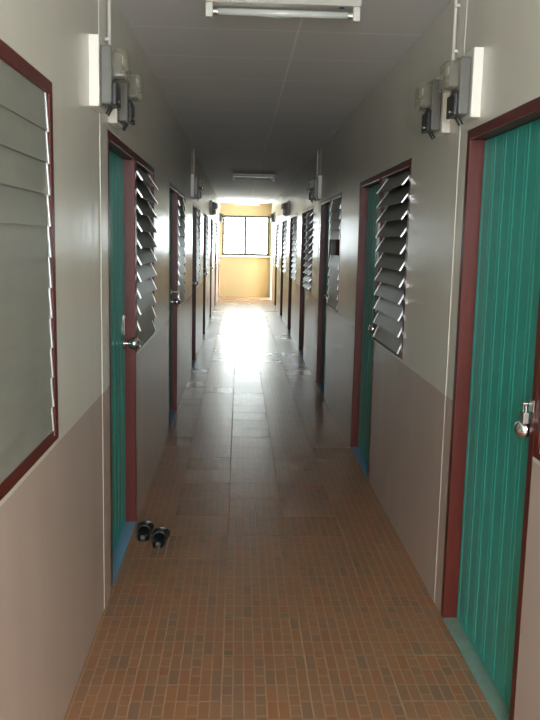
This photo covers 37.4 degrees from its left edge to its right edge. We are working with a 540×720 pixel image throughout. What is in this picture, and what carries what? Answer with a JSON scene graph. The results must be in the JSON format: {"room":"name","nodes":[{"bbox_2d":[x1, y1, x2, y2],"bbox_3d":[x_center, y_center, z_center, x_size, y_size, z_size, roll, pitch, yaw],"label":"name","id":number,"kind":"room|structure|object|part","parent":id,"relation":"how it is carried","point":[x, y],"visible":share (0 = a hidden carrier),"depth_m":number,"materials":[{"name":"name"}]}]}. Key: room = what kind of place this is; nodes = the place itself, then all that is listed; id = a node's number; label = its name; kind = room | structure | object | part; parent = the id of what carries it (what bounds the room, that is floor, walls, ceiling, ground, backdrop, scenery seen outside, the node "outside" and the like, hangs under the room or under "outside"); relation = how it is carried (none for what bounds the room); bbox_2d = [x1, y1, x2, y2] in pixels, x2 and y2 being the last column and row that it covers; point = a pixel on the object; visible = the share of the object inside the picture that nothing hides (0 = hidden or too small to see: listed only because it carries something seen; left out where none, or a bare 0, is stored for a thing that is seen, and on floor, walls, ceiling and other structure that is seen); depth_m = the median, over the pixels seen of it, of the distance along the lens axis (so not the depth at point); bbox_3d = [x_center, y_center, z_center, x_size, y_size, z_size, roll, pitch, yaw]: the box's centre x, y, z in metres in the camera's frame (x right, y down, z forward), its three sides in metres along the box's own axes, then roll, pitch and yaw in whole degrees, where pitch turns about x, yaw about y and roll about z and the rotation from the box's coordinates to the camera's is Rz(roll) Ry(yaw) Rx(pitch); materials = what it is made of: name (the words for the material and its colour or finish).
{"room":"apartment corridor","nodes":[
{"label":"apartment corridor","id":0,"kind":"room"},
{"bbox_2d":[0,0,219,719],"bbox_3d":[-0.992,-1.245,10.046,0.100,2.601,25.100,1,8,-2],"label":"wall","id":1,"kind":"structure","parent":0,"point":[52,535],"depth_m":2.73,"materials":[{"name":"paint"}]},
{"bbox_2d":[0,39,58,500],"bbox_3d":[-0.679,-0.217,1.953,0.102,1.065,0.915,1,8,-2],"label":"window","id":2,"kind":"structure","parent":1,"relation":"in","point":[29,426],"depth_m":2.08,"materials":[{"name":"glass"}]},
{"bbox_3d":[-0.626,-0.659,1.889,0.004,0.124,0.805,-3,9,-2],"label":"louvre blade","id":3,"kind":"part","parent":2,"relation":"part of","materials":[{"name":"grey glass"}]},
{"bbox_3d":[-0.628,-0.570,1.902,0.004,0.124,0.805,-3,9,-2],"label":"louvre blade","id":4,"kind":"part","parent":2,"relation":"part of","materials":[{"name":"grey glass"}]},
{"bbox_3d":[-0.630,-0.482,1.915,0.004,0.124,0.805,-3,9,-2],"label":"louvre blade","id":5,"kind":"part","parent":2,"relation":"part of","materials":[{"name":"grey glass"}]},
{"bbox_3d":[-0.632,-0.393,1.928,0.004,0.124,0.805,-3,9,-2],"label":"louvre blade","id":6,"kind":"part","parent":2,"relation":"part of","materials":[{"name":"grey glass"}]},
{"bbox_3d":[-0.634,-0.305,1.941,0.004,0.124,0.805,-3,9,-2],"label":"louvre blade","id":7,"kind":"part","parent":2,"relation":"part of","materials":[{"name":"grey glass"}]},
{"bbox_3d":[-0.636,-0.216,1.954,0.004,0.124,0.805,-3,9,-2],"label":"louvre blade","id":8,"kind":"part","parent":2,"relation":"part of","materials":[{"name":"grey glass"}]},
{"bbox_3d":[-0.638,-0.128,1.968,0.004,0.124,0.805,-3,9,-2],"label":"louvre blade","id":9,"kind":"part","parent":2,"relation":"part of","materials":[{"name":"grey glass"}]},
{"bbox_3d":[-0.640,-0.039,1.981,0.004,0.124,0.805,-3,9,-2],"label":"louvre blade","id":10,"kind":"part","parent":2,"relation":"part of","materials":[{"name":"grey glass"}]},
{"bbox_3d":[-0.642,0.049,1.994,0.004,0.124,0.805,-3,9,-2],"label":"louvre blade","id":11,"kind":"part","parent":2,"relation":"part of","materials":[{"name":"grey glass"}]},
{"bbox_3d":[-0.644,0.138,2.007,0.004,0.124,0.805,-3,9,-2],"label":"louvre blade","id":12,"kind":"part","parent":2,"relation":"part of","materials":[{"name":"grey glass"}]},
{"bbox_3d":[-0.645,0.226,2.020,0.004,0.124,0.805,-3,9,-2],"label":"louvre blade","id":13,"kind":"part","parent":2,"relation":"part of","materials":[{"name":"grey glass"}]},
{"bbox_2d":[98,0,109,608],"bbox_3d":[-0.682,-0.232,3.286,0.002,2.601,0.135,1,8,-2],"label":"trim","id":14,"kind":"structure","parent":1,"relation":"attached to","point":[101,3],"depth_m":3.30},
{"bbox_2d":[105,0,110,44],"bbox_3d":[-0.651,-1.380,3.209,0.023,0.306,0.032,1,8,-2],"label":"conduit pipe","id":15,"kind":"object","parent":1,"relation":"attached to","point":[107,39],"visible":0.67,"depth_m":3.21,"materials":[{"name":"plastic"}]},
{"bbox_2d":[89,34,127,115],"bbox_3d":[-0.593,-1.050,2.970,0.130,0.270,0.165,1,8,-2],"label":"meter","id":16,"kind":"object","parent":1,"relation":"attached to","point":[106,66],"visible":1,"depth_m":2.91,"materials":[{"name":"black plastic"}]},
{"bbox_2d":[122,55,125,67],"bbox_3d":[-0.543,-1.108,2.963,0.004,0.030,0.069,1,8,-2],"label":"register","id":17,"kind":"object","parent":16,"relation":"attached to","point":[123,58],"depth_m":2.96,"materials":[{"name":"plastic"}]},
{"bbox_2d":[107,129,139,588],"bbox_3d":[-0.746,-0.028,3.896,0.131,2.015,0.905,1,8,-2],"label":"door","id":18,"kind":"structure","parent":1,"relation":"in","point":[123,342],"depth_m":4.17,"materials":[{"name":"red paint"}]},
{"bbox_3d":[-0.736,-0.088,4.253,0.084,0.065,0.065,1,8,-2],"label":"knob","id":19,"kind":"part","parent":18,"relation":"part of","materials":[{"name":"silver metal"}]},
{"bbox_2d":[108,69,141,130],"bbox_3d":[-0.609,-1.112,3.385,0.130,0.270,0.165,1,8,-2],"label":"meter","id":20,"kind":"object","parent":1,"relation":"attached to","point":[130,87],"visible":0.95,"depth_m":3.34,"materials":[{"name":"black plastic"}]},
{"bbox_2d":[136,154,157,352],"bbox_3d":[-0.769,-0.633,4.730,0.133,1.065,0.925,1,8,-2],"label":"window","id":21,"kind":"structure","parent":1,"relation":"in","point":[145,271],"depth_m":4.69,"materials":[{"name":"glass"}]},
{"bbox_3d":[-0.744,-0.544,4.745,0.004,0.124,0.815,-25,9,2],"label":"louvre blade","id":22,"kind":"part","parent":21,"relation":"part of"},
{"bbox_3d":[-0.746,-0.455,4.758,0.004,0.124,0.815,-23,9,1],"label":"louvre blade","id":23,"kind":"part","parent":21,"relation":"part of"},
{"bbox_3d":[-0.748,-0.367,4.771,0.004,0.124,0.815,-22,9,1],"label":"louvre blade","id":24,"kind":"part","parent":21,"relation":"part of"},
{"bbox_3d":[-0.750,-0.278,4.784,0.004,0.124,0.815,-20,9,1],"label":"louvre blade","id":25,"kind":"part","parent":21,"relation":"part of","materials":[{"name":"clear glass"}]},
{"bbox_3d":[-0.752,-0.190,4.797,0.004,0.124,0.815,-19,9,1],"label":"louvre blade","id":26,"kind":"part","parent":21,"relation":"part of","materials":[{"name":"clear glass"}]},
{"bbox_3d":[-0.735,-0.986,4.679,0.004,0.124,0.815,-32,8,3],"label":"louvre blade","id":27,"kind":"part","parent":21,"relation":"part of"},
{"bbox_3d":[-0.737,-0.898,4.692,0.004,0.124,0.815,-31,8,2],"label":"louvre blade","id":28,"kind":"part","parent":21,"relation":"part of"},
{"bbox_3d":[-0.738,-0.809,4.705,0.004,0.124,0.815,-29,8,2],"label":"louvre blade","id":29,"kind":"part","parent":21,"relation":"part of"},
{"bbox_3d":[-0.740,-0.721,4.718,0.004,0.124,0.815,-28,9,2],"label":"louvre blade","id":30,"kind":"part","parent":21,"relation":"part of","materials":[{"name":"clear glass"}]},
{"bbox_3d":[-0.742,-0.632,4.731,0.004,0.124,0.815,-26,9,2],"label":"louvre blade","id":31,"kind":"part","parent":21,"relation":"part of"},
{"bbox_3d":[-0.733,-1.075,4.665,0.004,0.124,0.815,-34,8,3],"label":"louvre blade","id":32,"kind":"part","parent":21,"relation":"part of","materials":[{"name":"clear glass"}]},
{"bbox_2d":[169,182,179,431],"bbox_3d":[-0.857,-0.463,6.801,0.131,2.015,0.905,1,8,-2],"label":"door","id":33,"kind":"structure","parent":1,"relation":"in","point":[174,297],"depth_m":7.17,"materials":[{"name":"red paint"}]},
{"bbox_3d":[-0.847,-0.523,7.159,0.084,0.065,0.065,1,8,-2],"label":"knob","id":34,"kind":"part","parent":33,"relation":"part of","materials":[{"name":"silver metal"}]},
{"bbox_2d":[178,189,185,306],"bbox_3d":[-0.889,-1.068,7.636,0.116,1.065,0.925,1,8,-2],"label":"window","id":35,"kind":"structure","parent":1,"relation":"in","point":[181,196],"depth_m":7.64,"materials":[{"name":"glass"}]},
{"bbox_3d":[-0.855,-0.979,7.650,0.004,0.124,0.815,-16,9,0],"label":"louvre blade","id":36,"kind":"part","parent":35,"relation":"part of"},
{"bbox_3d":[-0.857,-0.890,7.663,0.004,0.124,0.815,-16,9,0],"label":"louvre blade","id":37,"kind":"part","parent":35,"relation":"part of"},
{"bbox_3d":[-0.859,-0.802,7.676,0.004,0.124,0.815,-16,9,0],"label":"louvre blade","id":38,"kind":"part","parent":35,"relation":"part of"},
{"bbox_3d":[-0.861,-0.713,7.690,0.004,0.124,0.815,-16,9,0],"label":"louvre blade","id":39,"kind":"part","parent":35,"relation":"part of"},
{"bbox_3d":[-0.844,-1.510,7.571,0.004,0.124,0.815,-16,9,0],"label":"louvre blade","id":40,"kind":"part","parent":35,"relation":"part of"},
{"bbox_3d":[-0.846,-1.421,7.584,0.004,0.124,0.815,-16,9,0],"label":"louvre blade","id":41,"kind":"part","parent":35,"relation":"part of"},
{"bbox_3d":[-0.848,-1.333,7.597,0.004,0.124,0.815,-16,9,0],"label":"louvre blade","id":42,"kind":"part","parent":35,"relation":"part of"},
{"bbox_3d":[-0.850,-1.244,7.611,0.004,0.124,0.815,-16,9,0],"label":"louvre blade","id":43,"kind":"part","parent":35,"relation":"part of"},
{"bbox_3d":[-0.851,-1.156,7.624,0.004,0.124,0.815,-16,9,0],"label":"louvre blade","id":44,"kind":"part","parent":35,"relation":"part of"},
{"bbox_3d":[-0.853,-1.067,7.637,0.004,0.124,0.815,-16,9,0],"label":"louvre blade","id":45,"kind":"part","parent":35,"relation":"part of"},
{"bbox_3d":[-0.863,-0.625,7.703,0.004,0.124,0.815,-16,9,0],"label":"louvre blade","id":46,"kind":"part","parent":35,"relation":"part of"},
{"bbox_2d":[190,148,192,373],"bbox_3d":[-0.911,-1.125,9.250,0.002,2.601,0.135,1,8,-2],"label":"trim","id":47,"kind":"structure","parent":1,"relation":"attached to","point":[192,148],"depth_m":9.24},
{"bbox_2d":[193,149,194,174],"bbox_3d":[-0.880,-2.275,9.188,0.023,0.306,0.032,1,8,-2],"label":"conduit pipe","id":48,"kind":"object","parent":1,"relation":"attached to","point":[193,149],"visible":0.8,"depth_m":9.18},
{"bbox_2d":[192,202,197,368],"bbox_3d":[-0.976,-0.929,9.915,0.131,2.015,0.905,1,8,-2],"label":"door","id":49,"kind":"structure","parent":1,"relation":"in","point":[194,230],"depth_m":10.30,"materials":[{"name":"red paint"}]},
{"bbox_2d":[191,174,201,198],"bbox_3d":[-0.825,-1.955,9.018,0.130,0.270,0.165,1,8,-2],"label":"meter","id":50,"kind":"object","parent":1,"relation":"attached to","point":[196,182],"visible":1,"depth_m":8.96,"materials":[{"name":"black plastic"}]},
{"bbox_2d":[196,205,200,286],"bbox_3d":[-1.006,-1.534,10.749,0.121,1.065,0.925,1,8,-2],"label":"window","id":51,"kind":"structure","parent":1,"relation":"in","point":[198,255],"depth_m":10.78,"materials":[{"name":"glass"}]},
{"bbox_2d":[193,182,203,200],"bbox_3d":[-0.840,-2.018,9.433,0.130,0.270,0.165,1,8,-2],"label":"meter","id":52,"kind":"object","parent":1,"relation":"attached to","point":[201,187],"visible":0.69,"depth_m":9.39,"materials":[{"name":"black plastic"}]},
{"bbox_2d":[203,211,206,338],"bbox_3d":[-1.086,-1.358,12.780,0.131,2.015,0.905,1,8,-2],"label":"door","id":53,"kind":"structure","parent":1,"relation":"in","point":[204,233],"depth_m":13.16,"materials":[{"name":"red paint"}]},
{"bbox_2d":[206,213,208,276],"bbox_3d":[-1.113,-1.963,13.615,0.125,1.065,0.925,1,8,-2],"label":"window","id":54,"kind":"structure","parent":1,"relation":"in","point":[207,220],"depth_m":13.72,"materials":[{"name":"glass"}]},
{"bbox_2d":[209,184,210,316],"bbox_3d":[-1.132,-1.990,15.031,0.002,2.601,0.135,1,8,-2],"label":"trim","id":55,"kind":"structure","parent":1,"relation":"attached to","point":[210,184],"depth_m":15.06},
{"bbox_2d":[210,217,212,319],"bbox_3d":[-1.197,-1.793,15.686,0.131,2.015,0.905,1,8,-2],"label":"door","id":56,"kind":"structure","parent":1,"relation":"in","point":[211,267],"depth_m":16.07,"materials":[{"name":"red paint"}]},
{"bbox_3d":[-1.212,-1.793,15.685,0.101,2.015,0.905,1,8,-2],"label":"frame","id":57,"kind":"part","parent":56,"relation":"part of","materials":[{"name":"red paint"}]},
{"bbox_2d":[210,200,215,213],"bbox_3d":[-1.046,-2.821,14.799,0.130,0.270,0.165,1,8,-2],"label":"meter","id":58,"kind":"object","parent":1,"relation":"attached to","point":[212,204],"visible":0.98,"depth_m":14.73,"materials":[{"name":"black plastic"}]},
{"bbox_2d":[212,218,214,269],"bbox_3d":[-1.226,-2.398,16.520,0.123,1.065,0.925,1,8,-2],"label":"window","id":59,"kind":"structure","parent":1,"relation":"in","point":[213,225],"depth_m":16.69,"materials":[{"name":"glass"}]},
{"bbox_2d":[214,220,216,308],"bbox_3d":[-1.309,-2.230,18.601,0.131,2.015,0.905,1,8,-2],"label":"door","id":60,"kind":"structure","parent":1,"relation":"in","point":[215,220],"depth_m":18.99,"materials":[{"name":"red paint"}]},
{"bbox_3d":[-1.324,-2.230,18.601,0.101,2.015,0.905,1,8,-2],"label":"frame","id":61,"kind":"part","parent":60,"relation":"part of","materials":[{"name":"red paint"}]},
{"bbox_2d":[216,221,217,265],"bbox_3d":[-1.336,-2.835,19.436,0.125,1.065,0.925,1,8,-2],"label":"window","id":62,"kind":"structure","parent":1,"relation":"in","point":[216,221],"depth_m":19.57,"materials":[{"name":"glass"}]},
{"bbox_2d":[218,224,219,297],"bbox_3d":[-1.420,-2.665,21.507,0.131,2.015,0.905,1,8,-2],"label":"door","id":63,"kind":"structure","parent":1,"relation":"in","point":[219,224],"depth_m":21.93,"materials":[{"name":"red paint"}]},
{"bbox_2d":[218,212,222,222],"bbox_3d":[-1.272,-3.709,20.729,0.130,0.270,0.165,1,8,-2],"label":"meter","id":64,"kind":"object","parent":1,"relation":"attached to","point":[220,215],"visible":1,"depth_m":20.66,"materials":[{"name":"black plastic"}]},
{"bbox_2d":[219,203,271,296],"bbox_3d":[-1.299,-3.111,22.530,2.842,2.601,0.150,1,8,-2],"label":"wall","id":65,"kind":"structure","parent":0,"point":[238,276],"depth_m":22.56,"materials":[{"name":"beige paint"}]},
{"bbox_2d":[220,215,270,257],"bbox_3d":[-0.680,-3.474,22.439,1.423,1.152,0.170,1,8,-2],"label":"window","id":66,"kind":"structure","parent":65,"relation":"in","point":[244,254],"depth_m":22.44,"materials":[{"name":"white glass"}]},
{"bbox_3d":[-0.691,-2.924,22.490,1.423,0.050,0.110,1,8,-2],"label":"sill","id":67,"kind":"part","parent":66,"relation":"part of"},
{"bbox_2d":[64,296,495,719],"bbox_3d":[-0.253,0.105,10.327,4.042,0.120,25.300,1,8,-2],"label":"floor","id":68,"kind":"structure","parent":0,"point":[281,586],"depth_m":3.71,"materials":[{"name":"tile"}]},
{"bbox_2d":[137,520,153,540],"bbox_3d":[-0.675,0.903,4.287,0.092,0.063,0.222,1,8,-4],"label":"sandal","id":69,"kind":"object","parent":68,"relation":"on","point":[144,528],"visible":1,"depth_m":4.26,"materials":[{"name":"black rubber"}]},
{"bbox_2d":[152,527,169,547],"bbox_3d":[-0.578,0.918,4.197,0.092,0.063,0.222,1,8,-2],"label":"sandal","id":70,"kind":"object","parent":68,"relation":"on","point":[160,535],"visible":1,"depth_m":4.17,"materials":[{"name":"black rubber"}]},
{"bbox_2d":[117,0,451,203],"bbox_3d":[-0.195,-2.586,9.926,4.042,0.120,25.300,1,8,-2],"label":"ceiling","id":71,"kind":"structure","parent":0,"point":[249,94],"depth_m":4.93,"materials":[{"name":"paint"}]},
{"bbox_2d":[235,202,258,205],"bbox_3d":[-0.617,-4.209,21.506,0.656,0.098,0.110,1,8,-2],"label":"fluorescent light","id":72,"kind":"object","parent":71,"relation":"attached to","point":[243,203],"visible":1,"depth_m":21.48,"materials":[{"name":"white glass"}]},
{"bbox_2d":[233,174,274,180],"bbox_3d":[-0.255,-2.862,12.514,0.656,0.098,0.110,1,8,-2],"label":"fluorescent light","id":73,"kind":"object","parent":71,"relation":"attached to","point":[234,175],"visible":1,"depth_m":12.48,"materials":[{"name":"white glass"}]},
{"bbox_2d":[206,0,361,22],"bbox_3d":[0.056,-1.497,3.390,0.656,0.098,0.110,1,8,-2],"label":"fluorescent light","id":74,"kind":"object","parent":71,"relation":"attached to","point":[354,5],"visible":1,"depth_m":3.38,"materials":[{"name":"white metal"}]},
{"bbox_2d":[206,2,212,18],"bbox_3d":[-0.257,-1.482,3.381,0.030,0.058,0.040,1,8,-2],"label":"socket","id":75,"kind":"object","parent":74,"relation":"attached to","point":[209,5],"depth_m":3.36,"materials":[{"name":"white plastic"}]},
{"bbox_2d":[352,7,359,22],"bbox_3d":[0.368,-1.472,3.406,0.030,0.058,0.040,1,8,-2],"label":"socket","id":76,"kind":"object","parent":74,"relation":"attached to","point":[355,10],"depth_m":3.39,"materials":[{"name":"white plastic"}]},
{"bbox_2d":[270,0,539,719],"bbox_3d":[0.548,-1.221,10.109,0.100,2.601,25.100,1,8,-2],"label":"wall","id":77,"kind":"structure","parent":0,"point":[383,132],"depth_m":3.98,"materials":[{"name":"paint"}]},
{"bbox_2d":[271,212,274,221],"bbox_3d":[0.064,-3.585,20.090,0.130,0.270,0.165,1,8,-2],"label":"meter","id":78,"kind":"object","parent":77,"relation":"attached to","point":[272,214],"visible":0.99,"depth_m":20.03,"materials":[{"name":"black plastic"}]},
{"bbox_2d":[274,222,277,307],"bbox_3d":[0.181,-2.281,19.162,0.131,2.015,0.905,1,8,-2],"label":"door","id":79,"kind":"structure","parent":77,"relation":"in","point":[277,222],"depth_m":19.56,"materials":[{"name":"red paint"}]},
{"bbox_2d":[276,221,279,268],"bbox_3d":[0.229,-2.617,18.200,0.123,1.065,0.900,1,8,-2],"label":"window","id":80,"kind":"structure","parent":77,"relation":"in","point":[278,227],"depth_m":18.24,"materials":[{"name":"glass"}]},
{"bbox_2d":[280,219,284,318],"bbox_3d":[0.285,-1.874,16.444,0.131,2.015,0.905,1,8,-2],"label":"door","id":81,"kind":"structure","parent":77,"relation":"in","point":[282,249],"depth_m":16.84,"materials":[{"name":"red paint"}]},
{"bbox_2d":[282,218,286,273],"bbox_3d":[0.332,-2.210,15.482,0.125,1.065,0.900,1,8,-2],"label":"window","id":82,"kind":"structure","parent":77,"relation":"in","point":[285,220],"depth_m":15.55,"materials":[{"name":"glass"}]},
{"bbox_2d":[283,201,289,214],"bbox_3d":[0.284,-2.727,14.358,0.130,0.270,0.165,1,8,-2],"label":"meter","id":83,"kind":"object","parent":77,"relation":"attached to","point":[286,206],"visible":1,"depth_m":14.29,"materials":[{"name":"black plastic"}]},
{"bbox_2d":[286,184,289,327],"bbox_3d":[0.328,-1.880,14.504,0.002,2.601,0.150,1,8,-2],"label":"trim","id":84,"kind":"structure","parent":77,"relation":"attached to","point":[289,184],"depth_m":14.51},
{"bbox_2d":[287,215,293,334],"bbox_3d":[0.387,-1.474,13.776,0.131,2.015,0.905,1,8,-2],"label":"door","id":85,"kind":"structure","parent":77,"relation":"in","point":[292,216],"depth_m":14.17,"materials":[{"name":"red paint"}]},
{"bbox_2d":[291,213,297,281],"bbox_3d":[0.435,-1.810,12.814,0.123,1.065,0.900,1,8,-2],"label":"window","id":86,"kind":"structure","parent":77,"relation":"in","point":[294,228],"depth_m":12.82,"materials":[{"name":"glass"}]},
{"bbox_2d":[298,208,306,357],"bbox_3d":[0.490,-1.073,11.097,0.131,2.015,0.905,1,8,-2],"label":"door","id":87,"kind":"structure","parent":77,"relation":"in","point":[304,212],"depth_m":11.48,"materials":[{"name":"red paint"}]},
{"bbox_2d":[303,205,313,292],"bbox_3d":[0.529,-1.409,10.135,0.141,1.065,0.900,1,8,-2],"label":"window","id":88,"kind":"structure","parent":77,"relation":"in","point":[310,210],"depth_m":10.22,"materials":[{"name":"glass"}]},
{"bbox_3d":[0.498,-1.056,10.187,0.004,0.124,0.790,45,5,-8],"label":"louvre blade","id":89,"kind":"part","parent":88,"relation":"part of","materials":[{"name":"clear glass"}]},
{"bbox_3d":[0.496,-0.967,10.200,0.004,0.124,0.790,45,5,-8],"label":"louvre blade","id":90,"kind":"part","parent":88,"relation":"part of","materials":[{"name":"clear glass"}]},
{"bbox_3d":[0.500,-1.144,10.174,0.004,0.124,0.790,45,5,-8],"label":"louvre blade","id":91,"kind":"part","parent":88,"relation":"part of","materials":[{"name":"clear glass"}]},
{"bbox_3d":[0.505,-1.410,10.134,0.004,0.124,0.790,45,5,-8],"label":"louvre blade","id":92,"kind":"part","parent":88,"relation":"part of","materials":[{"name":"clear glass"}]},
{"bbox_3d":[0.504,-1.321,10.148,0.004,0.124,0.790,45,5,-8],"label":"louvre blade","id":93,"kind":"part","parent":88,"relation":"part of","materials":[{"name":"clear glass"}]},
{"bbox_3d":[0.502,-1.233,10.161,0.004,0.124,0.790,45,5,-8],"label":"louvre blade","id":94,"kind":"part","parent":88,"relation":"part of","materials":[{"name":"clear glass"}]},
{"bbox_2d":[306,183,316,201],"bbox_3d":[0.479,-1.962,9.249,0.130,0.270,0.165,1,8,-2],"label":"meter","id":95,"kind":"object","parent":77,"relation":"attached to","point":[308,188],"visible":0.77,"depth_m":9.20,"materials":[{"name":"black plastic"}]},
{"bbox_2d":[310,175,321,200],"bbox_3d":[0.495,-1.898,8.824,0.130,0.270,0.165,1,8,-2],"label":"meter","id":96,"kind":"object","parent":77,"relation":"attached to","point":[315,184],"visible":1,"depth_m":8.76,"materials":[{"name":"black plastic"}]},
{"bbox_2d":[313,149,320,379],"bbox_3d":[0.536,-1.066,9.069,0.002,2.601,0.150,1,8,-2],"label":"trim","id":97,"kind":"structure","parent":77,"relation":"attached to","point":[320,149],"depth_m":9.07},
{"bbox_2d":[316,150,318,177],"bbox_3d":[0.544,-2.228,9.077,0.023,0.306,0.032,1,8,-2],"label":"conduit pipe","id":98,"kind":"object","parent":77,"relation":"attached to","point":[317,150],"visible":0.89,"depth_m":9.07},
{"bbox_2d":[316,197,329,396],"bbox_3d":[0.591,-0.677,8.449,0.131,2.015,0.905,1,8,-2],"label":"door","id":99,"kind":"structure","parent":77,"relation":"in","point":[325,204],"depth_m":8.79,"materials":[{"name":"red paint"}]},
{"bbox_2d":[327,192,341,312],"bbox_3d":[0.646,-1.013,7.487,0.109,1.065,0.900,1,8,-2],"label":"window","id":100,"kind":"structure","parent":77,"relation":"in","point":[335,200],"depth_m":7.53,"materials":[{"name":"glass"}]},
{"bbox_3d":[0.597,-0.571,7.552,0.004,0.124,0.790,11,8,-4],"label":"louvre blade","id":101,"kind":"part","parent":100,"relation":"part of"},
{"bbox_3d":[0.601,-0.748,7.525,0.004,0.124,0.790,11,8,-4],"label":"louvre blade","id":102,"kind":"part","parent":100,"relation":"part of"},
{"bbox_3d":[0.599,-0.659,7.539,0.004,0.124,0.790,11,8,-4],"label":"louvre blade","id":103,"kind":"part","parent":100,"relation":"part of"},
{"bbox_3d":[0.605,-0.925,7.499,0.004,0.124,0.790,11,8,-4],"label":"louvre blade","id":104,"kind":"part","parent":100,"relation":"part of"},
{"bbox_3d":[0.603,-0.836,7.512,0.004,0.124,0.790,11,8,-4],"label":"louvre blade","id":105,"kind":"part","parent":100,"relation":"part of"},
{"bbox_3d":[0.611,-1.190,7.460,0.004,0.124,0.790,11,8,-4],"label":"louvre blade","id":106,"kind":"part","parent":100,"relation":"part of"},
{"bbox_3d":[0.616,-1.456,7.420,0.004,0.124,0.790,11,8,-4],"label":"louvre blade","id":107,"kind":"part","parent":100,"relation":"part of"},
{"bbox_3d":[0.615,-1.367,7.433,0.004,0.124,0.790,11,8,-4],"label":"louvre blade","id":108,"kind":"part","parent":100,"relation":"part of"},
{"bbox_3d":[0.613,-1.279,7.446,0.004,0.124,0.790,11,8,-4],"label":"louvre blade","id":109,"kind":"part","parent":100,"relation":"part of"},
{"bbox_2d":[350,173,380,479],"bbox_3d":[0.699,-0.255,5.632,0.131,2.015,0.905,1,8,-2],"label":"door","id":110,"kind":"structure","parent":77,"relation":"in","point":[366,286],"depth_m":5.90,"materials":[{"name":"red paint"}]},
{"bbox_3d":[0.690,-0.207,5.261,0.084,0.065,0.065,1,8,-2],"label":"knob","id":111,"kind":"part","parent":110,"relation":"part of","materials":[{"name":"silver metal"}]},
{"bbox_2d":[373,158,411,358],"bbox_3d":[0.741,-0.591,4.670,0.135,1.065,0.900,1,8,-2],"label":"window","id":112,"kind":"structure","parent":77,"relation":"in","point":[390,278],"depth_m":4.62,"materials":[{"name":"glass"}]},
{"bbox_3d":[0.705,-0.149,4.735,0.004,0.124,0.790,24,7,-5],"label":"louvre blade","id":113,"kind":"part","parent":112,"relation":"part of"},
{"bbox_3d":[0.707,-0.237,4.722,0.004,0.124,0.790,25,7,-6],"label":"louvre blade","id":114,"kind":"part","parent":112,"relation":"part of","materials":[{"name":"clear glass"}]},
{"bbox_3d":[0.709,-0.326,4.709,0.004,0.124,0.790,26,7,-6],"label":"louvre blade","id":115,"kind":"part","parent":112,"relation":"part of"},
{"bbox_3d":[0.711,-0.414,4.696,0.004,0.124,0.790,28,6,-6],"label":"louvre blade","id":116,"kind":"part","parent":112,"relation":"part of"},
{"bbox_3d":[0.713,-0.503,4.683,0.004,0.124,0.790,29,6,-6],"label":"louvre blade","id":117,"kind":"part","parent":112,"relation":"part of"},
{"bbox_3d":[0.715,-0.591,4.669,0.004,0.124,0.790,31,6,-6],"label":"louvre blade","id":118,"kind":"part","parent":112,"relation":"part of","materials":[{"name":"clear glass"}]},
{"bbox_3d":[0.718,-0.768,4.643,0.004,0.124,0.790,34,6,-7],"label":"louvre blade","id":119,"kind":"part","parent":112,"relation":"part of","materials":[{"name":"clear glass"}]},
{"bbox_3d":[0.717,-0.680,4.656,0.004,0.124,0.790,32,6,-6],"label":"louvre blade","id":120,"kind":"part","parent":112,"relation":"part of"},
{"bbox_3d":[0.720,-0.857,4.630,0.004,0.124,0.790,35,6,-7],"label":"louvre blade","id":121,"kind":"part","parent":112,"relation":"part of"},
{"bbox_3d":[0.722,-0.945,4.617,0.004,0.124,0.790,36,6,-7],"label":"louvre blade","id":122,"kind":"part","parent":112,"relation":"part of","materials":[{"name":"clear glass"}]},
{"bbox_3d":[0.724,-1.034,4.603,0.004,0.124,0.790,38,5,-7],"label":"louvre blade","id":123,"kind":"part","parent":112,"relation":"part of","materials":[{"name":"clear glass"}]},
{"bbox_2d":[417,73,450,139],"bbox_3d":[0.701,-1.094,3.458,0.130,0.270,0.165,1,8,-2],"label":"meter","id":124,"kind":"object","parent":77,"relation":"attached to","point":[433,97],"visible":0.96,"depth_m":3.40,"materials":[{"name":"black plastic"}]},
{"bbox_2d":[419,88,422,97],"bbox_3d":[0.653,-1.155,3.447,0.004,0.030,0.069,1,8,-2],"label":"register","id":125,"kind":"object","parent":124,"relation":"attached to","point":[421,89],"depth_m":3.45,"materials":[{"name":"plastic"}]},
{"bbox_2d":[426,0,466,601],"bbox_3d":[0.752,-0.220,3.416,0.002,2.601,0.150,1,8,-2],"label":"pipe","id":126,"kind":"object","parent":77,"relation":"attached to","point":[462,10],"depth_m":3.42,"materials":[{"name":"plastic"}]},
{"bbox_2d":[451,0,459,62],"bbox_3d":[0.765,-1.361,3.286,0.023,0.306,0.032,1,8,-2],"label":"conduit pipe","id":127,"kind":"object","parent":77,"relation":"attached to","point":[456,5],"visible":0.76,"depth_m":3.28,"materials":[{"name":"plastic"}]},
{"bbox_2d":[442,47,483,125],"bbox_3d":[0.717,-1.031,3.033,0.130,0.270,0.165,1,8,-2],"label":"meter","id":128,"kind":"object","parent":77,"relation":"attached to","point":[463,77],"visible":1,"depth_m":2.98,"materials":[{"name":"black plastic"}]},
{"bbox_2d":[444,66,449,77],"bbox_3d":[0.669,-1.091,3.022,0.004,0.030,0.069,1,8,-2],"label":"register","id":129,"kind":"object","parent":128,"relation":"attached to","point":[447,69],"depth_m":3.01,"materials":[{"name":"plastic"}]},
{"bbox_2d":[441,97,539,719],"bbox_3d":[0.806,0.165,2.831,0.131,2.015,0.905,1,8,-2],"label":"door","id":130,"kind":"structure","parent":77,"relation":"in","point":[497,352],"depth_m":2.91,"materials":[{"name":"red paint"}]},
{"bbox_3d":[0.797,0.212,2.459,0.084,0.065,0.065,1,8,-2],"label":"knob","id":131,"kind":"part","parent":130,"relation":"part of","materials":[{"name":"silver metal"}]},
{"bbox_2d":[533,362,539,460],"bbox_3d":[0.865,-0.171,1.869,0.102,1.065,0.900,1,8,-2],"label":"window","id":132,"kind":"structure","parent":77,"relation":"in","point":[536,448],"depth_m":2.35,"materials":[{"name":"red paint"}]}
]}

